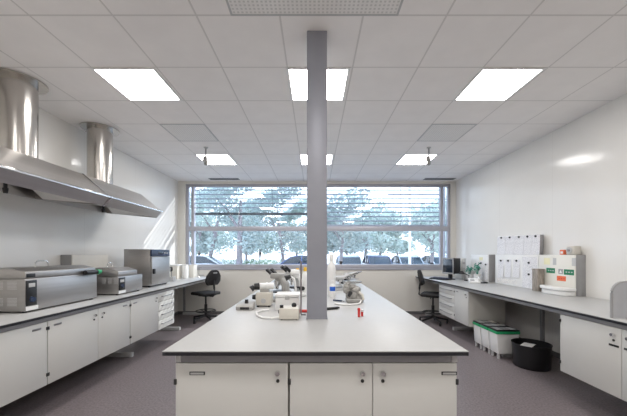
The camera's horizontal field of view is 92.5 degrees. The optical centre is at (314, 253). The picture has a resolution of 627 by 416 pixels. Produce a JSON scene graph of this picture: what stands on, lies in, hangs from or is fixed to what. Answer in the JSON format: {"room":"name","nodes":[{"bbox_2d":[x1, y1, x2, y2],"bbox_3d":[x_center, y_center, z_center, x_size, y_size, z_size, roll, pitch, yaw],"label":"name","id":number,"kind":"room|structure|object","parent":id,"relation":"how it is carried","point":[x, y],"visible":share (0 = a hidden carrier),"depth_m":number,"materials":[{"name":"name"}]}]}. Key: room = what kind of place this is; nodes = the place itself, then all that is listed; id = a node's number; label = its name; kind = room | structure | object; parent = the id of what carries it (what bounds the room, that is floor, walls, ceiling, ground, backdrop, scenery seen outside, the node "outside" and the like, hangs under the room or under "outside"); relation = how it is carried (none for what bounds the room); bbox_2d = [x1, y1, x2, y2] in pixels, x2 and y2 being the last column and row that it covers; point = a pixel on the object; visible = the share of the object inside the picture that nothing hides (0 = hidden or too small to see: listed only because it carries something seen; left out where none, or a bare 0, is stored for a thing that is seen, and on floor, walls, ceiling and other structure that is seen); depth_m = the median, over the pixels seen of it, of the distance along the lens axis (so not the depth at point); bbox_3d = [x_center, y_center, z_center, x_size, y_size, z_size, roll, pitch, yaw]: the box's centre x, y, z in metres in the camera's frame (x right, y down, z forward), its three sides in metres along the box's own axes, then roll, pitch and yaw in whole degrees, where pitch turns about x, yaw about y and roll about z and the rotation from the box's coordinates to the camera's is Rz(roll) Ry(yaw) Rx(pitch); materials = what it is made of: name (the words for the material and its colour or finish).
{"room":"laboratory","nodes":[
{"label":"laboratory","id":0,"kind":"room"},
{"bbox_2d":[0,108,177,312],"bbox_3d":[-3.320,-0.147,2.140,0.200,3.135,9.880,0,0,0],"label":"wall","id":1,"kind":"structure","parent":0,"point":[31,230],"depth_m":4.09,"materials":[{"name":"paint"}]},
{"bbox_2d":[0,0,626,180],"bbox_3d":[0.055,-1.765,2.205,6.950,0.100,10.010,0,0,0],"label":"ceiling","id":2,"kind":"structure","parent":0,"point":[408,69],"depth_m":2.80,"materials":[{"name":"tile"}]},
{"bbox_2d":[0,68,110,205],"bbox_3d":[-2.771,-1.122,2.830,0.874,1.174,1.220,0,0,0],"label":"extractor hood","id":3,"kind":"object","parent":2,"relation":"hanging from","point":[22,172],"visible":1,"depth_m":2.87,"materials":[{"name":"metal"}]},
{"bbox_2d":[2,183,8,193],"bbox_3d":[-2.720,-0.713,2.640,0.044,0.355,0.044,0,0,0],"label":"socket","id":4,"kind":"object","parent":3,"relation":"attached to","point":[5,189],"depth_m":2.63,"materials":[{"name":"black plastic"}]},
{"bbox_2d":[37,122,162,217],"bbox_3d":[-2.771,-1.122,4.032,0.874,1.174,1.177,0,0,0],"label":"extractor hood","id":5,"kind":"object","parent":2,"relation":"hanging from","point":[122,201],"visible":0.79,"depth_m":3.98,"materials":[{"name":"metal"}]},
{"bbox_2d":[90,68,182,100],"bbox_3d":[-1.770,-1.712,3.055,0.594,0.006,0.594,0,0,0],"label":"recessed light","id":6,"kind":"object","parent":2,"relation":"in","point":[135,84],"visible":1,"depth_m":3.01,"materials":[{"name":"white"}]},
{"bbox_2d":[159,124,218,140],"bbox_3d":[-1.750,-1.712,4.255,0.600,0.004,0.600,0,0,0],"label":"ceiling vent","id":7,"kind":"object","parent":2,"relation":"in","point":[181,132],"visible":1,"depth_m":4.23,"materials":[{"name":"metal"}]},
{"bbox_2d":[194,154,237,164],"bbox_3d":[-1.770,-1.712,5.455,0.594,0.006,0.594,0,0,0],"label":"recessed light","id":8,"kind":"object","parent":2,"relation":"in","point":[213,159],"visible":0.82,"depth_m":5.43,"materials":[{"name":"white"}]},
{"bbox_2d":[226,0,402,15],"bbox_3d":[0.000,-1.712,1.855,1.200,0.004,0.600,0,0,0],"label":"ceiling vent","id":9,"kind":"object","parent":2,"relation":"in","point":[236,7],"visible":1,"depth_m":2.08,"materials":[{"name":"metal"}]},
{"bbox_2d":[299,154,333,164],"bbox_3d":[0.035,-1.712,5.455,0.594,0.006,0.594,0,0,0],"label":"recessed light","id":10,"kind":"object","parent":2,"relation":"in","point":[303,157],"visible":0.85,"depth_m":5.43,"materials":[{"name":"white"}]},
{"bbox_2d":[286,68,350,100],"bbox_3d":[0.035,-1.712,3.055,0.594,0.006,0.594,0,0,0],"label":"recessed light","id":11,"kind":"object","parent":2,"relation":"in","point":[337,78],"visible":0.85,"depth_m":3.01,"materials":[{"name":"white"}]},
{"bbox_2d":[395,154,438,164],"bbox_3d":[1.840,-1.712,5.455,0.594,0.006,0.594,0,0,0],"label":"recessed light","id":12,"kind":"object","parent":2,"relation":"in","point":[406,159],"visible":1,"depth_m":5.43,"materials":[{"name":"white"}]},
{"bbox_2d":[417,124,476,140],"bbox_3d":[1.850,-1.712,4.255,0.600,0.004,0.600,0,0,0],"label":"ceiling vent","id":13,"kind":"object","parent":2,"relation":"in","point":[435,132],"visible":1,"depth_m":4.23,"materials":[{"name":"metal"}]},
{"bbox_2d":[453,68,545,100],"bbox_3d":[1.840,-1.712,3.055,0.594,0.006,0.594,0,0,0],"label":"recessed light","id":14,"kind":"object","parent":2,"relation":"in","point":[489,84],"visible":1,"depth_m":3.01,"materials":[{"name":"white"}]},
{"bbox_2d":[0,314,626,415],"bbox_3d":[0.055,1.470,2.340,6.950,0.100,10.280,0,0,0],"label":"floor","id":15,"kind":"structure","parent":0,"point":[142,384],"depth_m":3.21,"materials":[{"name":"plastic"}]},
{"bbox_2d":[0,276,205,356],"bbox_3d":[-2.749,0.970,3.625,0.918,0.900,6.850,0,0,0],"label":"lab bench","id":16,"kind":"object","parent":15,"relation":"on","point":[9,321],"visible":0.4,"depth_m":3.20,"materials":[{"name":"laminate"}]},
{"bbox_2d":[0,322,47,407],"bbox_3d":[-2.592,0.860,2.015,0.606,0.551,1.178,0,0,0],"label":"base cabinet","id":17,"kind":"object","parent":16,"relation":"attached to","point":[23,351],"visible":0.95,"depth_m":2.38,"materials":[{"name":"white laminate"}]},
{"bbox_2d":[0,260,101,312],"bbox_3d":[-2.765,0.291,3.058,0.590,0.457,0.884,0,0,0],"label":"bath","id":18,"kind":"object","parent":16,"relation":"on","point":[22,289],"visible":1,"depth_m":2.83,"materials":[{"name":"metal"}]},
{"bbox_2d":[7,298,16,305],"bbox_3d":[-2.640,0.421,2.618,0.080,0.068,0.004,0,0,0],"label":"vent grille","id":19,"kind":"object","parent":18,"relation":"attached to","point":[10,301],"depth_m":2.62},
{"bbox_2d":[7,283,16,289],"bbox_3d":[-2.640,0.276,2.618,0.080,0.068,0.004,0,0,0],"label":"vent grille","id":20,"kind":"object","parent":18,"relation":"attached to","point":[10,286],"depth_m":2.62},
{"bbox_2d":[61,255,107,266],"bbox_3d":[-3.144,0.265,4.130,0.148,0.509,0.660,0,0,0],"label":"panel","id":21,"kind":"object","parent":16,"relation":"on","point":[88,260],"visible":0.41,"depth_m":4.04,"materials":[{"name":"grey plastic"}]},
{"bbox_2d":[47,301,130,383],"bbox_3d":[-2.592,0.860,3.185,0.606,0.551,1.168,0,0,0],"label":"base cabinet","id":22,"kind":"object","parent":16,"relation":"attached to","point":[76,341],"visible":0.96,"depth_m":3.03,"materials":[{"name":"white laminate"}]},
{"bbox_2d":[0,276,205,325],"bbox_3d":[-2.749,0.523,3.625,0.918,0.006,6.850,0,0,0],"label":"countertop","id":23,"kind":"structure","parent":16,"relation":"on","point":[6,318],"depth_m":3.09,"materials":[{"name":"laminate"}]},
{"bbox_2d":[95,262,141,294],"bbox_3d":[-2.714,0.314,4.023,0.552,0.410,0.534,0,0,0],"label":"bath","id":24,"kind":"object","parent":16,"relation":"on","point":[112,280],"visible":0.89,"depth_m":3.79,"materials":[{"name":"metal"}]},
{"bbox_2d":[124,249,169,286],"bbox_3d":[-2.720,0.222,4.930,0.460,0.594,0.580,0,0,0],"label":"oven","id":25,"kind":"object","parent":16,"relation":"on","point":[153,264],"visible":0.85,"depth_m":4.64,"materials":[{"name":"metal"}]},
{"bbox_2d":[130,290,173,343],"bbox_3d":[-2.588,0.860,4.359,0.614,0.551,1.177,0,0,0],"label":"base cabinet","id":26,"kind":"object","parent":16,"relation":"attached to","point":[150,314],"visible":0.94,"depth_m":4.24,"materials":[{"name":"white laminate"}]},
{"bbox_2d":[170,264,181,278],"bbox_3d":[-2.915,0.370,6.310,0.160,0.300,0.230,0,0,0],"label":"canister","id":27,"kind":"object","parent":16,"relation":"on","point":[177,268],"visible":0.77,"depth_m":6.22,"materials":[{"name":"beige plastic"}]},
{"bbox_2d":[182,264,187,278],"bbox_3d":[-2.760,0.370,6.400,0.130,0.300,0.130,0,0,0],"label":"canister","id":28,"kind":"object","parent":16,"relation":"on","point":[184,266],"visible":0.99,"depth_m":6.34,"materials":[{"name":"white plastic"}]},
{"bbox_2d":[188,265,196,277],"bbox_3d":[-2.715,0.380,6.700,0.120,0.280,0.210,0,0,0],"label":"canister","id":29,"kind":"object","parent":16,"relation":"on","point":[192,268],"visible":1,"depth_m":6.60,"materials":[{"name":"beige plastic"}]},
{"bbox_2d":[191,270,220,323],"bbox_3d":[-2.309,0.873,6.326,0.593,1.093,0.557,0,0,32],"label":"chair","id":30,"kind":"object","parent":15,"relation":"on","point":[213,277],"visible":0.95,"depth_m":6.22,"materials":[{"name":"black fabric"}]},
{"bbox_2d":[162,280,468,361],"bbox_3d":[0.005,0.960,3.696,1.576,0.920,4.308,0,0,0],"label":"countertop","id":31,"kind":"structure","parent":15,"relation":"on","point":[385,332],"depth_m":1.77,"materials":[{"name":"laminate"}]},
{"bbox_2d":[174,362,289,415],"bbox_3d":[-0.445,0.859,1.885,0.607,0.553,0.626,0,0,0],"label":"base cabinet","id":32,"kind":"object","parent":31,"relation":"attached to","point":[202,388],"visible":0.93,"depth_m":1.60,"materials":[{"name":"white laminate"}]},
{"bbox_2d":[236,299,254,309],"bbox_3d":[-0.625,0.457,2.728,0.150,0.084,0.143,0,0,0],"label":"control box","id":33,"kind":"object","parent":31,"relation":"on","point":[242,305],"visible":1,"depth_m":2.67,"materials":[{"name":"white plastic"}]},
{"bbox_2d":[249,282,273,306],"bbox_3d":[-0.507,0.386,2.894,0.233,0.226,0.172,0,0,0],"label":"instrument","id":34,"kind":"object","parent":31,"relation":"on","point":[264,297],"visible":1,"depth_m":2.84,"materials":[{"name":"white plastic"}]},
{"bbox_2d":[255,309,278,318],"bbox_3d":[-0.405,0.487,2.438,0.148,0.022,0.371,0,0,-21],"label":"hose","id":35,"kind":"object","parent":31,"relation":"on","point":[256,312],"visible":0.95,"depth_m":2.33,"materials":[{"name":"plastic"}]},
{"bbox_2d":[266,268,291,301],"bbox_3d":[-0.390,0.327,3.210,0.278,0.343,0.212,0,0,35],"label":"microscope","id":36,"kind":"object","parent":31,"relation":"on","point":[279,278],"visible":0.68,"depth_m":3.16,"materials":[{"name":"white plastic"}]},
{"bbox_2d":[275,292,299,310],"bbox_3d":[-0.240,0.427,2.737,0.220,0.144,0.216,0,0,0],"label":"case","id":37,"kind":"object","parent":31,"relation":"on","point":[282,298],"visible":0.83,"depth_m":2.64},
{"bbox_2d":[278,303,299,319],"bbox_3d":[-0.197,0.440,2.340,0.157,0.120,0.160,0,0,0],"label":"box","id":38,"kind":"object","parent":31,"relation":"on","point":[292,311],"visible":1,"depth_m":2.26,"materials":[{"name":"white plastic"}]},
{"bbox_2d":[284,275,296,291],"bbox_3d":[-0.234,0.355,3.098,0.157,0.288,0.094,0,0,0],"label":"lamp","id":39,"kind":"object","parent":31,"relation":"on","point":[287,277],"visible":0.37,"depth_m":3.09,"materials":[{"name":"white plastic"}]},
{"bbox_2d":[280,265,306,296],"bbox_3d":[-0.264,0.315,3.538,0.278,0.369,0.212,0,0,-40],"label":"microscope","id":40,"kind":"object","parent":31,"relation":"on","point":[295,273],"visible":0.66,"depth_m":3.51,"materials":[{"name":"white plastic"}]},
{"bbox_2d":[300,261,305,314],"bbox_3d":[-0.094,0.279,2.470,0.044,0.442,0.060,0,0,0],"label":"stand","id":41,"kind":"object","parent":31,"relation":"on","point":[301,313],"visible":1,"depth_m":2.44,"materials":[{"name":"grey plastic"}]},
{"bbox_2d":[302,267,306,292],"bbox_3d":[-0.120,0.335,3.880,0.080,0.330,0.080,0,0,0],"label":"bottle","id":42,"kind":"object","parent":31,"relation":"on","point":[304,275],"visible":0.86,"depth_m":3.84,"materials":[{"name":"white plastic"}]},
{"bbox_2d":[306,31,327,318],"bbox_3d":[0.019,-0.607,2.380,0.162,2.214,0.167,0,0,0],"label":"column","id":43,"kind":"structure","parent":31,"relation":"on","point":[316,40],"depth_m":2.30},
{"bbox_2d":[327,254,335,295],"bbox_3d":[0.205,0.250,3.620,0.100,0.500,0.100,0,0,0],"label":"bottle","id":44,"kind":"object","parent":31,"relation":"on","point":[331,269],"visible":0.91,"depth_m":3.59,"materials":[{"name":"white plastic"}]},
{"bbox_2d":[330,280,334,297],"bbox_3d":[0.205,0.400,3.420,0.066,0.200,0.066,0,0,0],"label":"bottle","id":45,"kind":"object","parent":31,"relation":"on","point":[332,285],"visible":1,"depth_m":3.40,"materials":[{"name":"white plastic"}]},
{"bbox_2d":[336,274,349,289],"bbox_3d":[0.349,0.391,4.253,0.303,0.217,0.255,0,0,-10],"label":"microscope","id":46,"kind":"object","parent":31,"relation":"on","point":[338,278],"visible":0.51,"depth_m":4.20,"materials":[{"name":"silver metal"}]},
{"bbox_2d":[341,271,357,284],"bbox_3d":[0.539,0.387,4.747,0.303,0.224,0.272,0,0,10],"label":"microscope","id":47,"kind":"object","parent":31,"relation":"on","point":[350,274],"visible":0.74,"depth_m":4.70,"materials":[{"name":"silver metal"}]},
{"bbox_2d":[344,271,361,282],"bbox_3d":[0.675,0.395,5.237,0.303,0.210,0.238,0,0,40],"label":"microscope","id":48,"kind":"object","parent":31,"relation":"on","point":[354,275],"visible":0.64,"depth_m":5.20,"materials":[{"name":"grey plastic"}]},
{"bbox_2d":[343,281,364,302],"bbox_3d":[0.405,0.393,3.126,0.218,0.213,0.208,0,0,0],"label":"instrument","id":49,"kind":"object","parent":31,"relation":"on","point":[353,293],"visible":1,"depth_m":3.08,"materials":[{"name":"grey plastic"}]},
{"bbox_2d":[288,362,458,415],"bbox_3d":[0.313,0.859,1.885,0.906,0.553,0.626,0,0,0],"label":"base cabinet","id":50,"kind":"object","parent":31,"relation":"attached to","point":[316,388],"visible":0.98,"depth_m":1.60,"materials":[{"name":"white laminate"}]},
{"bbox_2d":[417,270,448,325],"bbox_3d":[2.448,0.873,6.205,0.593,1.093,0.557,0,0,28],"label":"chair","id":51,"kind":"object","parent":15,"relation":"on","point":[430,294],"visible":0.82,"depth_m":6.14,"materials":[{"name":"black plastic"}]},
{"bbox_2d":[473,320,498,348],"bbox_3d":[2.612,1.222,4.560,0.317,0.394,0.200,0,0,0],"label":"storage bin","id":52,"kind":"object","parent":15,"relation":"on","point":[477,329],"visible":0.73,"depth_m":4.55,"materials":[{"name":"white plastic"}]},
{"bbox_2d":[480,323,508,353],"bbox_3d":[2.612,1.222,4.350,0.317,0.394,0.200,0,0,0],"label":"storage bin","id":53,"kind":"object","parent":15,"relation":"on","point":[484,326],"visible":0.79,"depth_m":4.33,"materials":[{"name":"white plastic"}]},
{"bbox_2d":[488,327,519,358],"bbox_3d":[2.612,1.222,4.140,0.317,0.394,0.200,0,0,0],"label":"storage bin","id":54,"kind":"object","parent":15,"relation":"on","point":[500,337],"visible":0.91,"depth_m":4.05,"materials":[{"name":"white plastic"}]},
{"bbox_2d":[415,276,626,356],"bbox_3d":[2.841,0.970,3.625,0.953,0.900,6.850,0,0,0],"label":"lab bench","id":55,"kind":"object","parent":15,"relation":"on","point":[596,310],"visible":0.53,"depth_m":3.51,"materials":[{"name":"laminate"}]},
{"bbox_2d":[442,258,459,279],"bbox_3d":[2.793,0.299,6.142,0.230,0.439,0.300,0,0,-20],"label":"computer monitor","id":56,"kind":"object","parent":55,"relation":"on","point":[450,266],"visible":0.89,"depth_m":6.04,"materials":[{"name":"black plastic"}]},
{"bbox_2d":[454,258,465,278],"bbox_3d":[3.060,0.305,6.319,0.080,0.430,0.362,0,0,0],"label":"computer tower","id":57,"kind":"object","parent":55,"relation":"on","point":[462,260],"visible":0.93,"depth_m":6.14,"materials":[{"name":"grey plastic"}]},
{"bbox_2d":[439,285,504,326],"bbox_3d":[2.673,0.860,5.230,0.614,0.551,1.096,0,0,0],"label":"base cabinet","id":58,"kind":"object","parent":55,"relation":"attached to","point":[464,307],"visible":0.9,"depth_m":4.68,"materials":[{"name":"white laminate"}]},
{"bbox_2d":[468,276,487,282],"bbox_3d":[2.950,0.458,5.410,0.300,0.124,0.261,0,0,20],"label":"telephone","id":59,"kind":"object","parent":55,"relation":"on","point":[477,279],"visible":1,"depth_m":5.39,"materials":[{"name":"white plastic"}]},
{"bbox_2d":[471,254,494,281],"bbox_3d":[3.264,0.265,5.820,0.128,0.509,0.600,0,0,0],"label":"panel","id":60,"kind":"object","parent":55,"relation":"on","point":[488,259],"visible":0.67,"depth_m":5.55,"materials":[{"name":"grey plastic"}]},
{"bbox_2d":[483,263,487,279],"bbox_3d":[3.191,0.331,5.595,0.014,0.308,0.137,0,0,0],"label":"paper sheet","id":61,"kind":"object","parent":60,"relation":"attached to","point":[485,277],"visible":1,"depth_m":5.59,"materials":[{"name":"white paper"}]},
{"bbox_2d":[495,255,538,288],"bbox_3d":[3.262,0.265,4.815,0.132,0.509,1.030,0,0,0],"label":"panel","id":62,"kind":"object","parent":55,"relation":"on","point":[527,262],"visible":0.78,"depth_m":4.65,"materials":[{"name":"grey plastic"}]},
{"bbox_2d":[498,259,503,277],"bbox_3d":[3.201,0.249,5.160,0.014,0.310,0.146,0,0,0],"label":"paper sheet","id":63,"kind":"object","parent":62,"relation":"attached to","point":[500,262],"visible":1,"depth_m":5.16,"materials":[{"name":"white paper"}]},
{"bbox_2d":[505,259,510,277],"bbox_3d":[3.201,0.240,4.965,0.014,0.298,0.138,0,0,0],"label":"paper sheet","id":64,"kind":"object","parent":62,"relation":"attached to","point":[508,262],"visible":1,"depth_m":4.96,"materials":[{"name":"white paper"}]},
{"bbox_2d":[513,259,519,277],"bbox_3d":[3.201,0.230,4.763,0.014,0.286,0.153,0,0,0],"label":"paper sheet","id":65,"kind":"object","parent":62,"relation":"attached to","point":[516,263],"visible":1,"depth_m":4.76,"materials":[{"name":"white paper"}]},
{"bbox_2d":[498,235,543,254],"bbox_3d":[3.272,-0.153,4.822,0.057,0.324,1.015,0,0,0],"label":"notice board","id":66,"kind":"object","parent":62,"relation":"on","point":[541,236],"visible":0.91,"depth_m":4.33,"materials":[{"name":"white plastic"}]},
{"bbox_2d":[497,236,505,254],"bbox_3d":[3.234,-0.145,5.204,0.014,0.311,0.225,0,0,0],"label":"paper sheet","id":67,"kind":"object","parent":66,"relation":"attached to","point":[500,240],"visible":1,"depth_m":5.20,"materials":[{"name":"paper"}]},
{"bbox_2d":[505,236,513,254],"bbox_3d":[3.234,-0.143,4.976,0.014,0.305,0.219,0,0,0],"label":"paper sheet","id":68,"kind":"object","parent":66,"relation":"attached to","point":[509,247],"visible":1,"depth_m":4.97,"materials":[{"name":"white paper"}]},
{"bbox_2d":[514,235,523,254],"bbox_3d":[3.234,-0.140,4.755,0.014,0.299,0.214,0,0,0],"label":"paper sheet","id":69,"kind":"object","parent":66,"relation":"attached to","point":[518,240],"visible":1,"depth_m":4.75,"materials":[{"name":"white paper"}]},
{"bbox_2d":[523,235,530,254],"bbox_3d":[3.234,-0.138,4.563,0.014,0.295,0.163,0,0,0],"label":"paper sheet","id":70,"kind":"object","parent":66,"relation":"attached to","point":[527,238],"visible":1,"depth_m":4.56,"materials":[{"name":"white paper"}]},
{"bbox_2d":[531,234,539,254],"bbox_3d":[3.234,-0.136,4.394,0.014,0.290,0.167,0,0,0],"label":"paper sheet","id":71,"kind":"object","parent":66,"relation":"attached to","point":[535,244],"visible":1,"depth_m":4.39,"materials":[{"name":"white paper"}]},
{"bbox_2d":[416,276,626,322],"bbox_3d":[2.841,0.523,3.625,0.953,0.006,6.850,0,0,0],"label":"countertop","id":72,"kind":"structure","parent":55,"relation":"on","point":[591,306],"depth_m":3.51,"materials":[{"name":"laminate"}]},
{"bbox_2d":[532,269,544,290],"bbox_3d":[3.142,0.363,4.215,0.104,0.312,0.120,0,0,0],"label":"box","id":73,"kind":"object","parent":55,"relation":"on","point":[537,274],"visible":0.94,"depth_m":4.16,"materials":[{"name":"brown"}]},
{"bbox_2d":[540,285,575,295],"bbox_3d":[3.105,0.470,3.890,0.170,0.100,0.479,0,0,0],"label":"tray","id":74,"kind":"object","parent":55,"relation":"on","point":[548,289],"visible":1,"depth_m":3.76,"materials":[{"name":"white plastic"}]},
{"bbox_2d":[539,255,585,295],"bbox_3d":[3.263,0.265,3.978,0.131,0.509,0.614,0,0,0],"label":"panel","id":75,"kind":"object","parent":55,"relation":"on","point":[569,271],"visible":0.82,"depth_m":3.82,"materials":[{"name":"grey plastic"}]},
{"bbox_2d":[566,246,580,254],"bbox_3d":[3.243,-0.045,3.770,0.114,0.109,0.120,0,0,0],"label":"box","id":76,"kind":"object","parent":75,"relation":"on","point":[570,250],"visible":1,"depth_m":3.72,"materials":[{"name":"grey plastic"}]},
{"bbox_2d":[559,314,626,401],"bbox_3d":[2.667,0.860,2.335,0.606,0.551,1.178,0,0,0],"label":"base cabinet","id":77,"kind":"object","parent":55,"relation":"attached to","point":[595,354],"visible":0.97,"depth_m":2.55,"materials":[{"name":"white laminate"}]},
{"bbox_2d":[610,281,626,317],"bbox_3d":[2.867,0.369,2.442,0.916,0.300,0.022,0,0,0],"label":"divider","id":78,"kind":"object","parent":55,"relation":"on","point":[618,295],"visible":1,"depth_m":2.43,"materials":[{"name":"grey plastic"}]},
{"bbox_2d":[511,338,552,371],"bbox_3d":[2.745,1.272,3.800,0.430,0.295,0.430,0,0,0],"label":"waste bin","id":79,"kind":"object","parent":15,"relation":"on","point":[537,358],"visible":1,"depth_m":3.66,"materials":[{"name":"black plastic"}]},
{"bbox_2d":[178,181,455,310],"bbox_3d":[0.055,-0.147,7.145,6.950,3.135,0.130,0,0,0],"label":"wall","id":80,"kind":"structure","parent":0,"point":[399,287],"depth_m":7.08,"materials":[{"name":"paint"}]},
{"bbox_2d":[178,311,436,313],"bbox_3d":[0.055,1.385,7.074,6.526,0.070,0.012,0,0,0],"label":"baseboard","id":81,"kind":"structure","parent":80,"relation":"attached to","point":[179,312],"depth_m":7.07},
{"bbox_2d":[186,184,449,269],"bbox_3d":[0.085,-0.640,7.130,6.270,2.030,0.140,0,0,0],"label":"window","id":82,"kind":"structure","parent":80,"relation":"in","point":[192,228],"depth_m":7.11,"materials":[{"name":"metal"}]},
{"bbox_2d":[195,188,306,263],"bbox_3d":[-1.460,-0.790,7.320,2.960,2.420,0.140,0,0,0],"label":"blind","id":83,"kind":"object","parent":82,"relation":"attached to","point":[272,189],"visible":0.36,"depth_m":7.29,"materials":[{"name":"metal"}]},
{"bbox_2d":[327,188,444,257],"bbox_3d":[1.630,-0.790,7.320,3.100,2.420,0.140,0,0,0],"label":"blind","id":84,"kind":"object","parent":82,"relation":"attached to","point":[362,189],"visible":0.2,"depth_m":7.29,"materials":[{"name":"metal"}]},
{"bbox_2d":[456,93,626,352],"bbox_3d":[3.430,-0.147,2.140,0.200,3.135,9.880,0,0,0],"label":"wall","id":85,"kind":"structure","parent":0,"point":[567,186],"depth_m":4.09,"materials":[{"name":"paint"}]},
{"label":"outside","id":86,"kind":"structure","parent":0,"visible":0},
{"bbox_2d":[218,259,362,263],"bbox_3d":[0.000,1.620,48.840,120.000,0.100,82.320,0,0,0],"label":"ground","id":87,"kind":"structure","parent":86,"point":[278,260],"depth_m":72.47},
{"bbox_2d":[190,191,222,254],"bbox_3d":[-11.509,-2.442,30.211,4.939,8.055,5.296,0,0,17],"label":"tree","id":88,"kind":"object","parent":87,"relation":"on","point":[202,236],"visible":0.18,"depth_m":29.91,"materials":[{"name":"green plant"}]},
{"bbox_2d":[190,255,222,263],"bbox_3d":[-8.416,0.825,20.598,4.207,1.489,1.790,0,0,-6],"label":"car","id":89,"kind":"object","parent":87,"relation":"on","point":[200,259],"visible":0.13,"depth_m":19.99,"materials":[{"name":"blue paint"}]},
{"bbox_2d":[190,188,244,256],"bbox_3d":[-7.877,-2.114,23.589,4.708,7.426,4.947,0,0,0],"label":"tree","id":90,"kind":"object","parent":87,"relation":"on","point":[218,236],"visible":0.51,"depth_m":23.40,"materials":[{"name":"green plant"}]},
{"bbox_2d":[196,188,276,263],"bbox_3d":[-4.406,-1.919,17.566,4.422,7.002,4.530,0,0,0],"label":"tree","id":91,"kind":"object","parent":87,"relation":"on","point":[250,237],"visible":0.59,"depth_m":17.38,"materials":[{"name":"green plant"}]},
{"bbox_2d":[222,199,259,262],"bbox_3d":[-8.832,-2.683,38.065,5.517,8.537,5.652,0,0,0],"label":"tree","id":92,"kind":"object","parent":87,"relation":"on","point":[252,246],"visible":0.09,"depth_m":37.68,"materials":[{"name":"green plant"}]},
{"bbox_2d":[219,258,281,263],"bbox_3d":[-6.782,1.001,26.698,12.407,1.386,1.000,0,0,0],"label":"hedge","id":93,"kind":"object","parent":87,"relation":"on","point":[223,260],"visible":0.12,"depth_m":26.65,"materials":[{"name":"green plant"}]},
{"bbox_2d":[232,188,279,259],"bbox_3d":[-5.416,-2.396,30.159,4.963,7.963,5.228,0,0,12],"label":"tree","id":94,"kind":"object","parent":87,"relation":"on","point":[268,250],"visible":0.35,"depth_m":29.56,"materials":[{"name":"green plant"}]},
{"bbox_2d":[247,188,306,261],"bbox_3d":[-2.705,-2.157,23.460,4.719,7.491,4.878,0,0,0],"label":"tree","id":95,"kind":"object","parent":87,"relation":"on","point":[286,238],"visible":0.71,"depth_m":23.26,"materials":[{"name":"green plant"}]},
{"bbox_2d":[274,199,306,255],"bbox_3d":[-2.425,-2.707,38.073,5.556,8.585,5.705,0,0,0],"label":"tree","id":96,"kind":"object","parent":87,"relation":"on","point":[290,218],"visible":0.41,"depth_m":36.82,"materials":[{"name":"green plant"}]},
{"bbox_2d":[279,255,306,263],"bbox_3d":[-1.216,0.825,20.400,4.207,1.489,1.790,0,0,0],"label":"car","id":97,"kind":"object","parent":87,"relation":"on","point":[294,259],"visible":0.2,"depth_m":19.68,"materials":[{"name":"blue paint"}]},
{"bbox_2d":[298,214,346,254],"bbox_3d":[0.791,-1.413,30.209,4.927,6.000,5.288,0,0,16],"label":"tree","id":98,"kind":"object","parent":87,"relation":"on","point":[330,247],"visible":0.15,"depth_m":29.62,"materials":[{"name":"green plant"}]},
{"bbox_2d":[304,188,373,263],"bbox_3d":[1.473,-1.104,17.506,4.105,5.375,4.393,0,0,0],"label":"tree","id":99,"kind":"object","parent":87,"relation":"on","point":[340,236],"visible":0.56,"depth_m":17.09,"materials":[{"name":"green plant"}]},
{"bbox_2d":[327,222,363,254],"bbox_3d":[3.925,-1.406,38.100,5.562,5.986,5.771,0,0,0],"label":"tree","id":100,"kind":"object","parent":87,"relation":"on","point":[345,251],"visible":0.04,"depth_m":37.79,"materials":[{"name":"green plant"}]},
{"bbox_2d":[335,255,361,263],"bbox_3d":[2.400,0.825,20.884,1.790,1.489,4.207,0,0,0],"label":"car","id":101,"kind":"object","parent":87,"relation":"on","point":[347,259],"visible":0.36,"depth_m":20.32,"materials":[{"name":"blue paint"}]},
{"bbox_2d":[337,200,393,255],"bbox_3d":[3.979,-1.239,23.537,4.757,5.653,5.071,0,0,0],"label":"tree","id":102,"kind":"object","parent":87,"relation":"on","point":[378,242],"visible":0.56,"depth_m":22.95,"materials":[{"name":"green plant"}]},
{"bbox_2d":[362,255,392,263],"bbox_3d":[4.400,0.825,20.884,1.790,1.489,4.207,0,0,0],"label":"car","id":103,"kind":"object","parent":87,"relation":"on","point":[368,259],"visible":0.41,"depth_m":20.42,"materials":[{"name":"paint"}]},
{"bbox_2d":[362,210,403,254],"bbox_3d":[6.552,-1.401,30.012,5.146,5.976,5.407,0,0,0],"label":"tree","id":104,"kind":"object","parent":87,"relation":"on","point":[399,243],"visible":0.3,"depth_m":29.50,"materials":[{"name":"green plant"}]},
{"bbox_2d":[385,222,416,254],"bbox_3d":[10.276,-1.383,38.060,5.561,5.942,5.827,0,0,0],"label":"tree","id":105,"kind":"object","parent":87,"relation":"on","point":[404,249],"visible":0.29,"depth_m":37.39,"materials":[{"name":"green plant"}]},
{"bbox_2d":[390,255,423,263],"bbox_3d":[6.500,0.825,20.884,1.790,1.489,4.207,0,0,0],"label":"car","id":106,"kind":"object","parent":87,"relation":"on","point":[397,259],"visible":0.31,"depth_m":20.42,"materials":[{"name":"blue paint"}]},
{"bbox_2d":[408,188,410,263],"bbox_3d":[4.400,-1.155,14.500,0.600,5.450,0.200,0,0,0],"label":"lamp post","id":107,"kind":"object","parent":87,"relation":"on","point":[409,200],"visible":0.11,"depth_m":14.45,"materials":[{"name":"white metal"}]},
{"bbox_2d":[396,196,445,263],"bbox_3d":[6.868,-0.954,17.593,4.150,5.076,4.404,0,0,0],"label":"tree","id":108,"kind":"object","parent":87,"relation":"on","point":[429,236],"visible":0.44,"depth_m":17.23,"materials":[{"name":"green plant"}]},
{"bbox_2d":[404,199,438,254],"bbox_3d":[9.094,-1.356,23.604,4.667,5.886,4.850,0,0,0],"label":"tree","id":109,"kind":"object","parent":87,"relation":"on","point":[438,199],"visible":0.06,"depth_m":23.40,"materials":[{"name":"green plant"}]},
{"bbox_2d":[421,255,445,263],"bbox_3d":[8.700,0.825,20.884,1.790,1.489,4.207,0,0,0],"label":"car","id":110,"kind":"object","parent":87,"relation":"on","point":[426,259],"visible":0.12,"depth_m":20.95,"materials":[{"name":"white paint"}]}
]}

